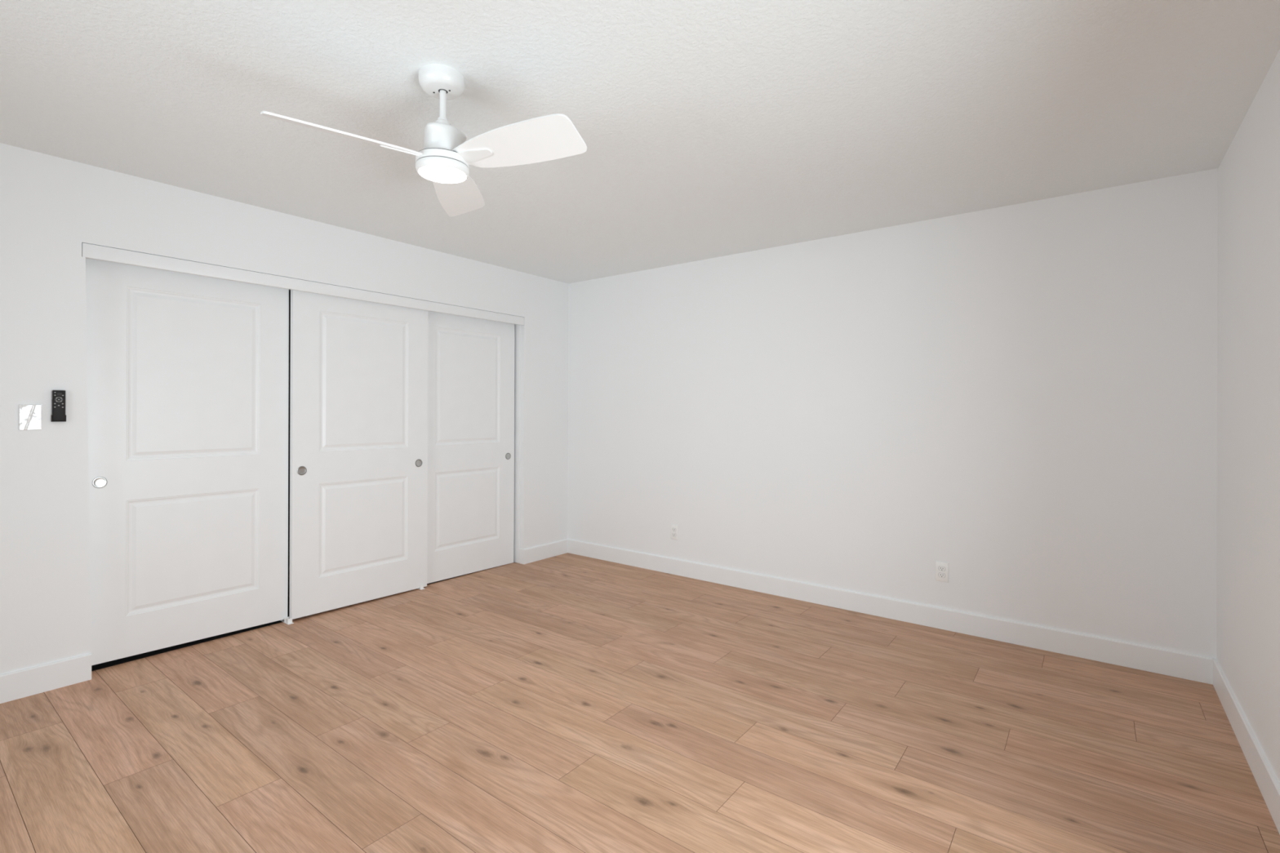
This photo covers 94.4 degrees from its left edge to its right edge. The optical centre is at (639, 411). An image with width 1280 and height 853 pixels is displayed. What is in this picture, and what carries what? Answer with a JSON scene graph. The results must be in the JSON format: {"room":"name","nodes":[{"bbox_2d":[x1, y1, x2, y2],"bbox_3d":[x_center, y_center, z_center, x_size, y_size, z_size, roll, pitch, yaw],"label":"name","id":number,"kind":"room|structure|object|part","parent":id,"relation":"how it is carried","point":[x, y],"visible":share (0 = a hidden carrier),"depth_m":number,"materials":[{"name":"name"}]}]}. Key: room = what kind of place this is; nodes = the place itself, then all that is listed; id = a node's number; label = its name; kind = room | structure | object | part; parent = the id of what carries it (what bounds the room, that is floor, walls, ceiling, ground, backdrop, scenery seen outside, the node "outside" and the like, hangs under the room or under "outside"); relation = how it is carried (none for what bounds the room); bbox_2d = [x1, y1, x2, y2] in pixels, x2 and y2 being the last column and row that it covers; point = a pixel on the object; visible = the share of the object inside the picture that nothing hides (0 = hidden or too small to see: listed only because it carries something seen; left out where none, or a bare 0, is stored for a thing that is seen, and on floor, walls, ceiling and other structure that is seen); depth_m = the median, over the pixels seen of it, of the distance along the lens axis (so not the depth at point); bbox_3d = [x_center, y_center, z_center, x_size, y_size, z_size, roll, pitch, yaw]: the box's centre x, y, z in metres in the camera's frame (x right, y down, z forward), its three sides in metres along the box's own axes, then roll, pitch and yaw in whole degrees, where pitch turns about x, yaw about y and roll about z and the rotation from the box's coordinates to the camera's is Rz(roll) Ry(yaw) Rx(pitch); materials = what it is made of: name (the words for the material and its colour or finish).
{"room":"empty bedroom","nodes":[
{"label":"empty bedroom","id":0,"kind":"room"},
{"bbox_2d":[0,142,568,675],"bbox_3d":[-2.310,0.076,3.311,0.125,2.490,5.300,0,0,37],"label":"wall","id":1,"kind":"structure","parent":0,"point":[50,206],"depth_m":2.79,"materials":[{"name":"paint"}]},
{"bbox_2d":[18,404,41,430],"bbox_3d":[-2.728,0.025,2.651,0.012,0.114,0.072,0,0,37],"label":"wall plate","id":2,"kind":"object","parent":1,"relation":"attached to","point":[29,415],"visible":1,"depth_m":2.65,"materials":[{"name":"white plastic"}]},
{"bbox_2d":[51,414,66,422],"bbox_3d":[-2.670,-0.005,2.721,0.018,0.102,0.048,0,0,37],"label":"remote holder","id":3,"kind":"object","parent":1,"relation":"attached to","point":[51,415],"visible":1,"depth_m":2.71,"materials":[{"name":"black plastic"}]},
{"bbox_2d":[52,390,65,421],"bbox_3d":[-2.667,-0.028,2.719,0.016,0.140,0.043,0,0,37],"label":"remote control","id":4,"kind":"object","parent":3,"relation":"in","point":[58,396],"visible":1,"depth_m":2.71,"materials":[{"name":"black plastic"}]},
{"bbox_2d":[85,257,288,665],"bbox_3d":[-2.423,0.245,3.241,0.037,2.018,0.914,0,0,37],"label":"sliding closet door","id":5,"kind":"structure","parent":1,"relation":"in","point":[188,375],"depth_m":3.18,"materials":[{"name":"paint"}]},
{"bbox_3d":[-2.654,0.348,2.910,0.002,0.056,0.056,0,0,37],"label":"finger pull","id":6,"kind":"part","parent":5,"relation":"part of","materials":[{"name":"silver metal"}]},
{"bbox_2d":[93,478,105,487],"bbox_3d":[-2.654,0.348,2.911,0.001,0.043,0.043,0,0,37],"label":"door pull","id":7,"kind":"object","parent":5,"relation":"on","point":[98,482],"depth_m":2.91,"materials":[{"name":"silver metal"}]},
{"bbox_3d":[-2.418,0.742,3.235,0.010,0.539,0.556,0,0,37],"label":"panel","id":8,"kind":"part","parent":5,"relation":"part of","materials":[{"name":"paint"}]},
{"bbox_3d":[-2.414,-0.192,3.235,0.010,0.833,0.556,0,0,37],"label":"panel","id":9,"kind":"part","parent":5,"relation":"part of","materials":[{"name":"paint"}]},
{"bbox_2d":[0,538,568,703],"bbox_3d":[-2.276,1.210,3.283,0.058,0.122,5.300,0,0,37],"label":"baseboard","id":10,"kind":"structure","parent":1,"relation":"attached to","point":[28,682],"depth_m":2.72,"materials":[{"name":"paint"}]},
{"bbox_2d":[81,242,524,325],"bbox_3d":[-1.806,-0.760,3.882,0.023,0.066,2.730,0,0,37],"label":"trim","id":11,"kind":"structure","parent":1,"relation":"attached to","point":[88,251],"depth_m":3.44,"materials":[{"name":"paint"}]},
{"bbox_2d":[288,289,427,619],"bbox_3d":[-1.830,0.251,3.944,0.037,2.026,0.914,0,0,37],"label":"sliding closet door","id":12,"kind":"structure","parent":1,"relation":"in","point":[358,381],"depth_m":3.89,"materials":[{"name":"paint"}]},
{"bbox_3d":[-2.061,0.360,3.613,0.002,0.056,0.056,0,0,37],"label":"finger pull","id":13,"kind":"part","parent":12,"relation":"part of","materials":[{"name":"silver metal"}]},
{"bbox_2d":[297,466,306,474],"bbox_3d":[-2.062,0.360,3.613,0.001,0.043,0.043,0,0,37],"label":"door pull","id":14,"kind":"object","parent":12,"relation":"on","point":[301,470],"depth_m":3.61,"materials":[{"name":"silver metal"}]},
{"bbox_3d":[-1.825,0.745,3.938,0.010,0.539,0.556,0,0,37],"label":"panel","id":15,"kind":"part","parent":12,"relation":"part of","materials":[{"name":"paint"}]},
{"bbox_3d":[-1.821,-0.189,3.938,0.010,0.833,0.556,0,0,37],"label":"panel","id":16,"kind":"part","parent":12,"relation":"part of","materials":[{"name":"paint"}]},
{"bbox_2d":[416,460,421,466],"bbox_3d":[-1.583,0.368,4.240,0.001,0.043,0.043,0,0,37],"label":"door pull","id":17,"kind":"object","parent":12,"relation":"on","point":[418,462],"depth_m":4.24,"materials":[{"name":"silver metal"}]},
{"bbox_2d":[426,311,514,583],"bbox_3d":[-1.351,0.256,4.646,0.037,2.032,0.914,0,0,37],"label":"sliding closet door","id":18,"kind":"structure","parent":1,"relation":"in","point":[471,360],"depth_m":4.64,"materials":[{"name":"paint"}]},
{"bbox_3d":[-1.346,0.746,4.640,0.010,0.539,0.556,0,0,37],"label":"panel","id":19,"kind":"part","parent":18,"relation":"part of","materials":[{"name":"paint"}]},
{"bbox_3d":[-1.342,-0.188,4.640,0.010,0.833,0.556,0,0,37],"label":"panel","id":20,"kind":"part","parent":18,"relation":"part of","materials":[{"name":"paint"}]},
{"bbox_2d":[513,324,520,563],"bbox_3d":[-1.042,0.242,5.013,0.077,2.068,0.008,0,0,37],"label":"trim","id":21,"kind":"structure","parent":1,"relation":"attached to","point":[517,327],"depth_m":5.00,"materials":[{"name":"paint"}]},
{"bbox_2d":[91,289,499,671],"bbox_3d":[-2.640,0.075,3.563,0.746,2.490,5.300,0,0,37],"label":"wall","id":22,"kind":"structure","parent":0,"point":[105,664],"depth_m":3.46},
{"bbox_2d":[0,552,1279,852],"bbox_3d":[-0.601,1.302,2.017,4.377,0.050,5.320,0,0,37],"label":"floor","id":23,"kind":"structure","parent":0,"point":[566,703],"depth_m":2.30,"materials":[{"name":"brown wood"}]},
{"bbox_2d":[280,616,293,624],"bbox_3d":[-2.134,1.257,3.581,0.114,0.030,0.032,0,0,37],"label":"guide","id":24,"kind":"object","parent":23,"relation":"on","point":[286,620],"visible":0.84,"depth_m":3.56,"materials":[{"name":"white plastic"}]},
{"bbox_3d":[-2.134,1.270,3.581,0.114,0.003,0.032,0,0,37],"label":"plate","id":25,"kind":"part","parent":24,"relation":"part of","materials":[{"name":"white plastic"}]},
{"bbox_2d":[417,584,424,590],"bbox_3d":[-1.600,1.259,4.281,0.114,0.030,0.032,0,0,37],"label":"guide","id":26,"kind":"object","parent":23,"relation":"on","point":[421,587],"visible":0.54,"depth_m":4.25,"materials":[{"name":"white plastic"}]},
{"bbox_2d":[0,0,1279,283],"bbox_3d":[-0.823,-1.223,2.180,5.303,0.120,5.540,0,0,37],"label":"ceiling","id":27,"kind":"structure","parent":0,"point":[709,129],"depth_m":2.24,"materials":[{"name":"white paint"}]},
{"bbox_2d":[260,63,586,216],"bbox_3d":[-0.674,-0.989,1.980,0.945,0.348,0.949,0,0,37],"label":"ceiling fan","id":28,"kind":"object","parent":27,"relation":"hanging from","point":[445,160],"visible":1,"depth_m":1.99,"materials":[{"name":"white plastic"}]},
{"bbox_3d":[-0.920,-0.874,1.876,0.473,0.006,0.168,0,20,-37],"label":"blade","id":29,"kind":"part","parent":28,"relation":"part of","materials":[{"name":"white plastic"}]},
{"bbox_2d":[417,164,466,183],"bbox_3d":[-0.684,-0.820,2.056,0.159,0.012,0.159,0,0,37],"label":"diffuser","id":30,"kind":"object","parent":28,"relation":"attached to","point":[446,174],"depth_m":2.03,"materials":[{"name":"white"}]},
{"bbox_3d":[-0.722,-0.873,2.350,0.168,0.006,0.473,-20,3,-7],"label":"blade","id":31,"kind":"part","parent":28,"relation":"part of","materials":[{"name":"white plastic"}]},
{"bbox_3d":[-0.410,-0.872,1.942,0.473,0.006,0.168,0,-20,23],"label":"blade","id":32,"kind":"part","parent":28,"relation":"part of","materials":[{"name":"white plastic"}]},
{"bbox_2d":[567,168,1217,658],"bbox_3d":[0.856,0.088,4.304,5.203,2.490,0.120,0,0,37],"label":"wall","id":33,"kind":"structure","parent":0,"point":[1020,398],"depth_m":3.51,"materials":[{"name":"paint"}]},
{"bbox_2d":[670,524,678,539],"bbox_3d":[0.270,0.950,4.669,0.071,0.115,0.007,0,0,37],"label":"power outlet","id":34,"kind":"object","parent":33,"relation":"attached to","point":[673,528],"visible":1,"depth_m":4.67,"materials":[{"name":"white plastic"}]},
{"bbox_2d":[567,538,1213,684],"bbox_3d":[1.030,1.222,4.085,4.226,0.122,0.014,0,0,37],"label":"baseboard","id":35,"kind":"structure","parent":33,"relation":"attached to","point":[1188,666],"depth_m":3.51,"materials":[{"name":"paint"}]},
{"bbox_2d":[935,561,948,582],"bbox_3d":[1.789,0.949,3.510,0.071,0.115,0.007,0,0,37],"label":"power outlet","id":36,"kind":"object","parent":33,"relation":"attached to","point":[941,568],"visible":1,"depth_m":3.51,"materials":[{"name":"white plastic"}]},
{"bbox_2d":[937,573,945,577],"bbox_3d":[1.788,0.969,3.508,0.038,0.026,0.001,0,0,37],"label":"receptacle","id":37,"kind":"object","parent":36,"relation":"attached to","point":[940,575],"depth_m":3.51,"materials":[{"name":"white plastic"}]},
{"bbox_2d":[938,566,945,571],"bbox_3d":[1.788,0.929,3.508,0.034,0.024,0.002,0,0,37],"label":"receptacle","id":38,"kind":"object","parent":36,"relation":"attached to","point":[940,568],"depth_m":3.51,"materials":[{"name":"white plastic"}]},
{"bbox_2d":[1216,48,1279,782],"bbox_3d":[1.177,0.089,0.651,0.140,2.490,5.300,0,0,37],"label":"wall","id":39,"kind":"structure","parent":0,"point":[1248,589],"depth_m":2.19,"materials":[{"name":"paint"}]},
{"bbox_2d":[1213,657,1279,834],"bbox_3d":[1.112,1.223,0.697,0.014,0.122,5.300,0,0,37],"label":"baseboard","id":40,"kind":"structure","parent":39,"relation":"attached to","point":[1268,783],"depth_m":2.15,"materials":[{"name":"paint"}]}
]}

